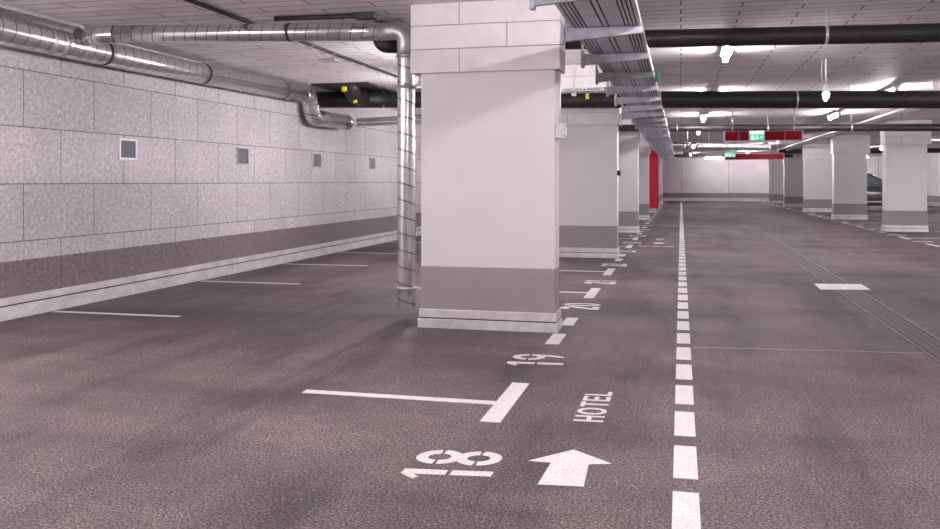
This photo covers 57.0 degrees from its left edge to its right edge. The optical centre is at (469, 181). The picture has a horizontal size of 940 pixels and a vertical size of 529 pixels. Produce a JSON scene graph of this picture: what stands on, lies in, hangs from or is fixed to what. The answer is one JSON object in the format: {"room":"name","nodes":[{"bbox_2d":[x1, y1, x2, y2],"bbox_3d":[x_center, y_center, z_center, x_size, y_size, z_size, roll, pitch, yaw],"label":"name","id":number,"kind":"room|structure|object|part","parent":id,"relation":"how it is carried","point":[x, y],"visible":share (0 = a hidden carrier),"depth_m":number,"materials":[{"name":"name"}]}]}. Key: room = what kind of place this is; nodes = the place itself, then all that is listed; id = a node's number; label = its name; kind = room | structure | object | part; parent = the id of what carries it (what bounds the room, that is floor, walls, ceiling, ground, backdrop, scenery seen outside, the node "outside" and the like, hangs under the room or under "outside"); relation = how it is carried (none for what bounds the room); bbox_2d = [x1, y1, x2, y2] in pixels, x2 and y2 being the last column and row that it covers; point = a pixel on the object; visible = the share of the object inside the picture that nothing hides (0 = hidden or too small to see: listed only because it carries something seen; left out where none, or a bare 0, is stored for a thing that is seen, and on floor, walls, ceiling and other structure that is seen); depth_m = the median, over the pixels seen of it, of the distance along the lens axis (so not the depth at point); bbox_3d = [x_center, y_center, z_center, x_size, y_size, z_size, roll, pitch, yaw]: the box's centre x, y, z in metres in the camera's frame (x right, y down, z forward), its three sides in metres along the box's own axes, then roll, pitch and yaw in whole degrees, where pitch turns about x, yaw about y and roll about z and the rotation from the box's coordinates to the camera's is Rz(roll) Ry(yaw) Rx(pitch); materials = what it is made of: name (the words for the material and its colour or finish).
{"room":"parking garage","nodes":[
{"label":"parking garage","id":0,"kind":"room"},
{"bbox_2d":[0,12,420,298],"bbox_3d":[0.070,-0.150,28.802,0.200,3.100,72.400,0,0,14],"label":"wall","id":1,"kind":"structure","parent":0,"point":[73,213],"depth_m":11.39,"materials":[{"name":"grey stone"}]},
{"bbox_2d":[118,138,136,159],"bbox_3d":[-4.226,-0.398,10.699,0.021,0.260,0.350,0,0,14],"label":"air vent","id":2,"kind":"object","parent":1,"relation":"in","point":[127,148],"visible":1,"depth_m":10.69,"materials":[{"name":"white metal"}]},
{"bbox_2d":[121,140,135,157],"bbox_3d":[-4.229,-0.398,10.700,0.014,0.210,0.300,0,0,14],"label":"grille","id":3,"kind":"object","parent":2,"relation":"attached to","point":[128,147],"depth_m":10.71,"materials":[{"name":"grey metal"}]},
{"bbox_2d":[0,226,420,321],"bbox_3d":[1.413,1.289,33.776,0.055,0.222,61.700,0,0,14],"label":"baseboard","id":4,"kind":"structure","parent":1,"relation":"attached to","point":[14,307],"depth_m":11.29,"materials":[{"name":"concrete"}]},
{"bbox_2d":[237,147,248,164],"bbox_3d":[-3.542,-0.398,13.507,0.021,0.260,0.350,0,0,14],"label":"air vent","id":5,"kind":"object","parent":1,"relation":"in","point":[242,153],"visible":1,"depth_m":13.50,"materials":[{"name":"grey plastic"}]},
{"bbox_2d":[313,153,320,166],"bbox_3d":[-2.871,-0.398,16.262,0.021,0.260,0.350,0,0,14],"label":"air vent","id":6,"kind":"object","parent":1,"relation":"in","point":[316,156],"visible":1,"depth_m":16.25,"materials":[{"name":"grey plastic"}]},
{"bbox_2d":[369,157,374,168],"bbox_3d":[-2.163,-0.398,19.167,0.021,0.260,0.350,0,0,14],"label":"air vent","id":7,"kind":"object","parent":1,"relation":"in","point":[371,160],"visible":1,"depth_m":19.13,"materials":[{"name":"grey plastic"}]},
{"bbox_2d":[0,201,939,528],"bbox_3d":[10.199,1.498,26.334,21.050,0.204,72.400,0,0,14],"label":"floor","id":8,"kind":"structure","parent":0,"point":[697,376],"depth_m":5.72,"materials":[{"name":"concrete"}]},
{"bbox_2d":[411,0,564,332],"bbox_3d":[0.173,-0.149,8.326,1.435,3.098,0.390,0,0,14],"label":"square pillar","id":9,"kind":"structure","parent":8,"relation":"on","point":[488,71],"depth_m":8.16,"materials":[{"name":"white paint"}]},
{"bbox_2d":[555,71,565,138],"bbox_3d":[0.853,-0.718,8.103,0.089,0.635,0.170,0,0,14],"label":"switch box","id":10,"kind":"object","parent":9,"relation":"attached to","point":[560,128],"visible":1,"depth_m":8.05,"materials":[{"name":"grey plastic"}]},
{"bbox_2d":[559,108,621,257],"bbox_3d":[2.085,-0.149,16.171,1.435,3.098,0.540,0,0,14],"label":"square pillar","id":11,"kind":"structure","parent":8,"relation":"on","point":[589,152],"depth_m":15.91,"materials":[{"name":"white paint"}]},
{"bbox_2d":[619,119,640,232],"bbox_3d":[3.978,-0.149,23.944,1.435,3.098,0.540,0,0,14],"label":"square pillar","id":12,"kind":"structure","parent":8,"relation":"on","point":[629,141],"depth_m":23.62,"materials":[{"name":"white paint"}]},
{"bbox_2d":[639,135,650,219],"bbox_3d":[5.872,-0.149,31.716,1.435,3.098,0.540,0,0,14],"label":"square pillar","id":13,"kind":"structure","parent":8,"relation":"on","point":[644,147],"depth_m":31.38,"materials":[{"name":"white paint"}]},
{"bbox_2d":[649,147,657,212],"bbox_3d":[7.809,-0.149,39.475,1.525,3.098,0.547,0,0,14],"label":"square pillar","id":14,"kind":"structure","parent":8,"relation":"on","point":[653,157],"depth_m":39.08,"materials":[{"name":"red paint"}]},
{"bbox_2d":[658,156,660,206],"bbox_3d":[9.660,-0.149,47.262,1.435,3.098,0.540,0,0,14],"label":"square pillar","id":15,"kind":"structure","parent":8,"relation":"on","point":[659,158],"depth_m":46.89,"materials":[{"name":"white paint"}]},
{"bbox_2d":[660,159,662,203],"bbox_3d":[11.553,-0.149,55.034,1.435,3.098,0.540,0,0,14],"label":"square pillar","id":16,"kind":"structure","parent":8,"relation":"on","point":[661,163],"depth_m":54.69,"materials":[{"name":"white paint"}]},
{"bbox_2d":[768,160,782,202],"bbox_3d":[19.825,-0.149,55.432,1.320,3.098,0.590,0,0,14],"label":"square pillar","id":17,"kind":"structure","parent":8,"relation":"on","point":[775,166],"depth_m":55.24,"materials":[{"name":"white paint"}]},
{"bbox_2d":[783,154,802,206],"bbox_3d":[17.932,-0.149,47.660,1.320,3.098,0.590,0,0,14],"label":"square pillar","id":18,"kind":"structure","parent":8,"relation":"on","point":[792,166],"depth_m":47.46,"materials":[{"name":"white paint"}]},
{"bbox_2d":[802,144,831,211],"bbox_3d":[16.057,-0.149,39.883,1.360,3.098,0.590,0,0,14],"label":"square pillar","id":19,"kind":"structure","parent":8,"relation":"on","point":[817,158],"depth_m":39.65,"materials":[{"name":"white paint"}]},
{"bbox_2d":[742,224,939,363],"bbox_3d":[5.868,1.397,15.296,0.300,0.006,27.500,0,0,14],"label":"channel","id":20,"kind":"object","parent":8,"relation":"on","point":[799,259],"visible":1,"depth_m":9.60,"materials":[{"name":"metal"}]},
{"bbox_2d":[814,284,869,289],"bbox_3d":[4.899,1.390,11.415,0.625,0.008,0.740,0,0,14],"label":"floor marking","id":21,"kind":"object","parent":8,"relation":"on","point":[820,286],"visible":1,"depth_m":11.32,"materials":[{"name":"white paint"}]},
{"bbox_2d":[830,135,869,219],"bbox_3d":[14.100,-0.149,32.125,1.270,3.098,0.590,0,0,14],"label":"square pillar","id":22,"kind":"structure","parent":8,"relation":"on","point":[849,153],"depth_m":31.88,"materials":[{"name":"white paint"}]},
{"bbox_2d":[867,173,881,205],"bbox_3d":[18.979,0.474,41.600,4.905,1.852,2.140,0,0,14],"label":"parked car","id":23,"kind":"object","parent":8,"relation":"on","point":[874,183],"visible":0.08,"depth_m":40.73,"materials":[{"name":"paint"}]},
{"bbox_2d":[880,120,931,231],"bbox_3d":[12.245,-0.149,24.343,1.190,3.098,0.590,0,0,14],"label":"square pillar","id":24,"kind":"structure","parent":8,"relation":"on","point":[904,153],"depth_m":24.11,"materials":[{"name":"white paint"}]},
{"bbox_2d":[0,0,939,157],"bbox_3d":[10.199,-1.720,26.334,21.050,0.040,72.400,0,0,14],"label":"ceiling","id":25,"kind":"structure","parent":0,"point":[880,66],"depth_m":11.41,"materials":[{"name":"white concrete"}]},
{"bbox_2d":[0,3,83,28],"bbox_3d":[-5.412,-1.679,4.484,0.040,0.038,10.150,0,0,14],"label":"pipe","id":26,"kind":"object","parent":25,"relation":"attached to","point":[2,6],"visible":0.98,"depth_m":8.77,"materials":[{"name":"grey plastic"}]},
{"bbox_2d":[0,16,354,129],"bbox_3d":[-4.372,-1.353,8.381,0.677,0.693,18.216,0,0,14],"label":"pipe","id":27,"kind":"object","parent":25,"relation":"hanging from","point":[96,45],"visible":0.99,"depth_m":10.51,"materials":[{"name":"metal"}]},
{"bbox_2d":[112,22,420,307],"bbox_3d":[-2.080,-0.212,9.060,3.476,2.974,0.368,0,0,11],"label":"pipe","id":28,"kind":"object","parent":25,"relation":"hanging from","point":[368,31],"visible":0.94,"depth_m":8.81,"materials":[{"name":"metal"}]},
{"bbox_2d":[183,0,396,77],"bbox_3d":[-2.515,-1.683,8.435,0.056,0.032,13.200,0,0,14],"label":"track","id":29,"kind":"object","parent":25,"relation":"attached to","point":[195,2],"visible":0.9,"depth_m":10.45,"materials":[{"name":"black metal"}]},
{"bbox_2d":[274,11,378,20],"bbox_3d":[-1.467,-1.669,8.828,1.074,0.058,0.165,0,0,12],"label":"conduit","id":30,"kind":"object","parent":25,"relation":"attached to","point":[371,15],"visible":1,"depth_m":8.76,"materials":[{"name":"grey metal"}]},
{"bbox_2d":[318,58,339,62],"bbox_3d":[-1.954,-1.681,12.004,0.240,0.033,0.200,0,0,14],"label":"junction box","id":31,"kind":"object","parent":25,"relation":"attached to","point":[324,60],"visible":1,"depth_m":11.92,"materials":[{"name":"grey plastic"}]},
{"bbox_2d":[561,58,603,95],"bbox_3d":[1.538,-1.437,11.889,0.600,0.523,0.070,0,0,14],"label":"hanger","id":32,"kind":"object","parent":25,"relation":"hanging from","point":[572,88],"visible":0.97,"depth_m":11.90,"materials":[{"name":"metal"}]},
{"bbox_2d":[561,65,611,93],"bbox_3d":[1.659,-1.529,12.976,0.880,0.338,0.800,0,0,14],"label":"ceiling box","id":33,"kind":"object","parent":25,"relation":"attached to","point":[585,77],"visible":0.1,"depth_m":12.59,"materials":[{"name":"white metal"}]},
{"bbox_3d":[1.591,-1.615,12.993,0.740,0.165,0.800,0,0,14],"label":"panel","id":34,"kind":"part","parent":33,"relation":"part of","materials":[{"name":"white metal"}]},
{"bbox_3d":[1.659,-1.445,12.976,0.880,0.170,0.800,0,0,14],"label":"panel","id":35,"kind":"part","parent":33,"relation":"part of","materials":[{"name":"white metal"}]},
{"bbox_2d":[529,0,674,159],"bbox_3d":[5.216,-1.405,23.946,0.692,0.589,47.000,0,0,14],"label":"cable tray","id":36,"kind":"object","parent":25,"relation":"hanging from","point":[612,32],"visible":1,"depth_m":8.32,"materials":[{"name":"metal"}]},
{"bbox_3d":[0.706,-1.405,5.520,0.652,0.589,0.070,0,0,14],"label":"support arm","id":37,"kind":"part","parent":36,"relation":"part of"},
{"bbox_3d":[4.973,-1.262,24.005,0.018,0.046,47.000,0,0,14],"label":"rail","id":38,"kind":"part","parent":36,"relation":"part of","materials":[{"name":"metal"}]},
{"bbox_3d":[1.054,-1.405,6.948,0.652,0.589,0.070,0,0,14],"label":"support arm","id":39,"kind":"part","parent":36,"relation":"part of"},
{"bbox_3d":[1.402,-1.405,8.376,0.652,0.589,0.070,0,0,14],"label":"support arm","id":40,"kind":"part","parent":36,"relation":"part of"},
{"bbox_3d":[1.750,-1.405,9.805,0.652,0.589,0.070,0,0,14],"label":"support arm","id":41,"kind":"part","parent":36,"relation":"part of"},
{"bbox_3d":[2.098,-1.405,11.233,0.652,0.589,0.070,0,0,14],"label":"support arm","id":42,"kind":"part","parent":36,"relation":"part of"},
{"bbox_3d":[2.446,-1.405,12.661,0.652,0.589,0.070,0,0,14],"label":"support arm","id":43,"kind":"part","parent":36,"relation":"part of"},
{"bbox_3d":[2.794,-1.405,14.089,0.652,0.589,0.070,0,0,14],"label":"support arm","id":44,"kind":"part","parent":36,"relation":"part of"},
{"bbox_3d":[3.142,-1.405,15.517,0.652,0.589,0.070,0,0,14],"label":"support arm","id":45,"kind":"part","parent":36,"relation":"part of"},
{"bbox_3d":[3.490,-1.405,16.946,0.652,0.589,0.070,0,0,14],"label":"support arm","id":46,"kind":"part","parent":36,"relation":"part of"},
{"bbox_3d":[3.837,-1.405,18.374,0.652,0.589,0.070,0,0,14],"label":"support arm","id":47,"kind":"part","parent":36,"relation":"part of"},
{"bbox_3d":[4.186,-1.405,19.802,0.652,0.589,0.070,0,0,14],"label":"support arm","id":48,"kind":"part","parent":36,"relation":"part of"},
{"bbox_3d":[5.495,-1.262,23.878,0.018,0.046,47.000,0,0,14],"label":"rail","id":49,"kind":"part","parent":36,"relation":"part of","materials":[{"name":"metal"}]},
{"bbox_3d":[4.534,-1.405,21.230,0.652,0.589,0.070,0,0,14],"label":"support arm","id":50,"kind":"part","parent":36,"relation":"part of"},
{"bbox_3d":[4.881,-1.405,22.659,0.652,0.589,0.070,0,0,14],"label":"support arm","id":51,"kind":"part","parent":36,"relation":"part of"},
{"bbox_3d":[5.229,-1.405,24.087,0.652,0.589,0.070,0,0,14],"label":"support arm","id":52,"kind":"part","parent":36,"relation":"part of"},
{"bbox_3d":[5.577,-1.405,25.515,0.652,0.589,0.070,0,0,14],"label":"support arm","id":53,"kind":"part","parent":36,"relation":"part of"},
{"bbox_3d":[5.925,-1.405,26.943,0.652,0.589,0.070,0,0,14],"label":"support arm","id":54,"kind":"part","parent":36,"relation":"part of"},
{"bbox_3d":[6.273,-1.405,28.371,0.652,0.589,0.070,0,0,14],"label":"support arm","id":55,"kind":"part","parent":36,"relation":"part of"},
{"bbox_3d":[6.621,-1.405,29.800,0.652,0.589,0.070,0,0,14],"label":"support arm","id":56,"kind":"part","parent":36,"relation":"part of"},
{"bbox_3d":[6.969,-1.405,31.228,0.652,0.589,0.070,0,0,14],"label":"support arm","id":57,"kind":"part","parent":36,"relation":"part of"},
{"bbox_2d":[311,81,939,108],"bbox_3d":[7.175,-1.555,14.104,20.492,0.931,1.572,0,0,9],"label":"insulated pipe","id":58,"kind":"object","parent":25,"relation":"hanging from","point":[356,94],"visible":0.78,"depth_m":14.99,"materials":[{"name":"metal"}]},
{"bbox_2d":[356,115,420,122],"bbox_3d":[-0.550,-1.255,17.191,3.474,0.160,0.164,0,0,4],"label":"pipe","id":59,"kind":"object","parent":58,"relation":"attached to","point":[391,118],"visible":0.4,"depth_m":17.26,"materials":[{"name":"metal"}]},
{"bbox_2d":[357,121,420,125],"bbox_3d":[-0.538,-1.160,17.239,3.472,0.104,0.139,0,0,4],"label":"pipe","id":60,"kind":"object","parent":58,"relation":"attached to","point":[417,122],"visible":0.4,"depth_m":17.32,"materials":[{"name":"metal"}]},
{"bbox_2d":[373,6,939,52],"bbox_3d":[7.317,-1.454,7.624,17.012,0.489,0.187,0,0,11],"label":"insulated pipe","id":61,"kind":"object","parent":25,"relation":"hanging from","point":[921,32],"visible":0.56,"depth_m":8.38,"materials":[{"name":"metal"}]},
{"bbox_3d":[3.440,-1.602,8.372,0.012,0.194,0.014,0,0,14],"label":"hanger rod","id":62,"kind":"part","parent":61,"relation":"part of","materials":[{"name":"metal"}]},
{"bbox_2d":[673,131,690,156],"bbox_3d":[6.896,-1.250,28.168,0.565,0.899,0.068,0,0,14],"label":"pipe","id":63,"kind":"object","parent":25,"relation":"hanging from","point":[687,142],"visible":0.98,"depth_m":28.12,"materials":[{"name":"metal"}]},
{"bbox_2d":[700,113,706,121],"bbox_3d":[5.918,-1.622,21.922,0.140,0.154,1.400,0,0,14],"label":"light","id":64,"kind":"object","parent":25,"relation":"attached to","point":[703,116],"visible":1,"depth_m":21.39,"materials":[{"name":"grey plastic"}]},
{"bbox_2d":[705,157,723,158],"bbox_3d":[16.817,-1.622,59.305,1.400,0.154,0.140,0,0,14],"label":"light","id":65,"kind":"object","parent":25,"relation":"attached to","point":[705,157],"visible":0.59,"depth_m":59.27,"materials":[{"name":"grey plastic"}]},
{"bbox_2d":[720,46,734,62],"bbox_3d":[3.160,-1.622,10.603,0.140,0.154,1.400,0,0,14],"label":"light","id":66,"kind":"object","parent":25,"relation":"attached to","point":[726,51],"visible":0.6,"depth_m":10.77,"materials":[{"name":"white plastic"}]},
{"bbox_2d":[723,46,732,61],"bbox_3d":[3.160,-1.590,10.603,0.068,0.068,1.338,0,0,14],"label":"diffuser","id":67,"kind":"object","parent":66,"relation":"attached to","point":[727,50],"depth_m":10.66,"materials":[{"name":"grey plastic"}]},
{"bbox_2d":[697,143,770,148],"bbox_3d":[8.756,-1.377,28.745,2.355,0.645,0.219,0,0,14],"label":"duct","id":68,"kind":"object","parent":25,"relation":"hanging from","point":[699,145],"visible":0.98,"depth_m":28.69,"materials":[{"name":"metal"}]},
{"bbox_2d":[724,111,753,141],"bbox_3d":[6.431,-1.312,20.717,0.662,0.722,0.100,0,0,14],"label":"hanging sign","id":69,"kind":"object","parent":25,"relation":"hanging from","point":[742,136],"depth_m":20.69,"materials":[{"name":"red plastic"}]},
{"bbox_3d":[6.261,-1.083,20.713,0.310,0.217,0.012,0,0,14],"label":"red panel","id":70,"kind":"part","parent":69,"relation":"part of","materials":[{"name":"red plastic"}]},
{"bbox_3d":[6.528,-1.083,20.648,0.220,0.217,0.011,0,0,14],"label":"dark panel","id":71,"kind":"part","parent":69,"relation":"part of","materials":[{"name":"red plastic"}]},
{"bbox_2d":[749,131,763,140],"bbox_3d":[6.798,-1.085,20.530,0.340,0.240,0.076,0,0,14],"label":"exit sign","id":72,"kind":"object","parent":69,"relation":"attached to","point":[753,135],"visible":1,"depth_m":20.50,"materials":[{"name":"teal plastic"}]},
{"bbox_2d":[724,142,783,159],"bbox_3d":[11.259,-1.280,34.361,2.290,0.839,0.100,0,0,14],"label":"hanging sign","id":73,"kind":"object","parent":25,"relation":"hanging from","point":[738,156],"visible":0.85,"depth_m":34.28,"materials":[{"name":"red plastic"}]},
{"bbox_2d":[724,153,734,156],"bbox_3d":[10.338,-1.060,34.489,0.420,0.180,0.076,0,0,14],"label":"exit sign","id":74,"kind":"object","parent":73,"relation":"attached to","point":[725,154],"visible":1,"depth_m":34.46,"materials":[{"name":"teal plastic"}]},
{"bbox_2d":[619,115,939,130],"bbox_3d":[10.432,-1.450,22.119,17.834,0.499,0.185,0,0,10],"label":"insulated pipe","id":75,"kind":"object","parent":25,"relation":"hanging from","point":[709,127],"visible":0.78,"depth_m":22.38,"materials":[{"name":"metal"}]},
{"bbox_2d":[764,109,802,140],"bbox_3d":[7.406,-1.328,20.479,0.848,0.731,0.100,0,0,14],"label":"hanging sign","id":76,"kind":"object","parent":25,"relation":"hanging from","point":[794,135],"depth_m":20.43,"materials":[{"name":"red plastic"}]},
{"bbox_3d":[7.206,-1.083,20.483,0.455,0.217,0.011,0,0,14],"label":"dark panel","id":77,"kind":"part","parent":76,"relation":"part of","materials":[{"name":"red plastic"}]},
{"bbox_3d":[7.616,-1.083,20.382,0.370,0.217,0.012,0,0,14],"label":"red panel","id":78,"kind":"part","parent":76,"relation":"part of","materials":[{"name":"red plastic"}]},
{"bbox_2d":[821,58,828,100],"bbox_3d":[4.902,-1.406,11.930,0.090,0.587,0.094,0,0,-34],"label":"pendant lamp","id":79,"kind":"object","parent":25,"relation":"hanging from","point":[825,93],"visible":1,"depth_m":11.91,"materials":[{"name":"grey"}]},
{"bbox_3d":[4.903,-1.520,11.928,0.027,0.359,0.028,0,0,14],"label":"rod","id":80,"kind":"part","parent":79,"relation":"part of","materials":[{"name":"white metal"}]},
{"bbox_2d":[827,111,842,119],"bbox_3d":[8.920,-1.622,21.191,0.140,0.154,1.400,0,0,14],"label":"light","id":81,"kind":"object","parent":25,"relation":"attached to","point":[836,114],"visible":1,"depth_m":21.06,"materials":[{"name":"grey plastic"}]},
{"bbox_2d":[776,108,908,150],"bbox_3d":[12.173,-1.624,30.022,0.070,0.150,28.900,0,0,14],"label":"conduit","id":82,"kind":"object","parent":25,"relation":"attached to","point":[900,109],"visible":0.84,"depth_m":22.95,"materials":[{"name":"metal"}]},
{"bbox_2d":[778,148,939,153],"bbox_3d":[20.328,-1.563,43.937,8.902,0.273,0.247,0,0,12],"label":"insulated pipe","id":83,"kind":"object","parent":25,"relation":"hanging from","point":[929,150],"visible":0.2,"depth_m":43.84,"materials":[{"name":"metal"}]},
{"bbox_2d":[786,108,932,150],"bbox_3d":[12.659,-1.624,29.903,0.070,0.150,28.900,0,0,14],"label":"conduit","id":84,"kind":"object","parent":25,"relation":"attached to","point":[924,109],"visible":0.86,"depth_m":22.84,"materials":[{"name":"metal"}]},
{"bbox_2d":[884,85,900,90],"bbox_3d":[7.594,-1.622,15.750,0.140,0.154,1.400,0,0,14],"label":"light","id":85,"kind":"object","parent":25,"relation":"attached to","point":[893,88],"visible":0.38,"depth_m":15.12,"materials":[{"name":"grey plastic"}]},
{"bbox_2d":[663,157,881,197],"bbox_3d":[18.744,-0.150,61.408,20.650,3.100,0.200,0,0,14],"label":"wall","id":86,"kind":"structure","parent":0,"point":[682,177],"depth_m":61.58,"materials":[{"name":"paint"}]},
{"bbox_2d":[663,198,768,200],"bbox_3d":[18.714,1.289,61.284,20.530,0.222,0.055,0,0,14],"label":"baseboard","id":87,"kind":"structure","parent":86,"relation":"attached to","point":[664,199],"depth_m":61.56,"materials":[{"name":"concrete"}]},
{"bbox_2d":[927,153,939,202],"bbox_3d":[20.327,-0.150,23.866,0.200,3.100,72.400,0,0,14],"label":"wall","id":88,"kind":"structure","parent":0,"point":[933,159],"depth_m":49.42,"materials":[{"name":"white paint"}]},
{"bbox_2d":[927,202,939,206],"bbox_3d":[21.423,1.289,28.900,0.055,0.222,61.700,0,0,14],"label":"baseboard","id":89,"kind":"structure","parent":88,"relation":"attached to","point":[937,204],"depth_m":49.23,"materials":[{"name":"concrete"}]}
]}

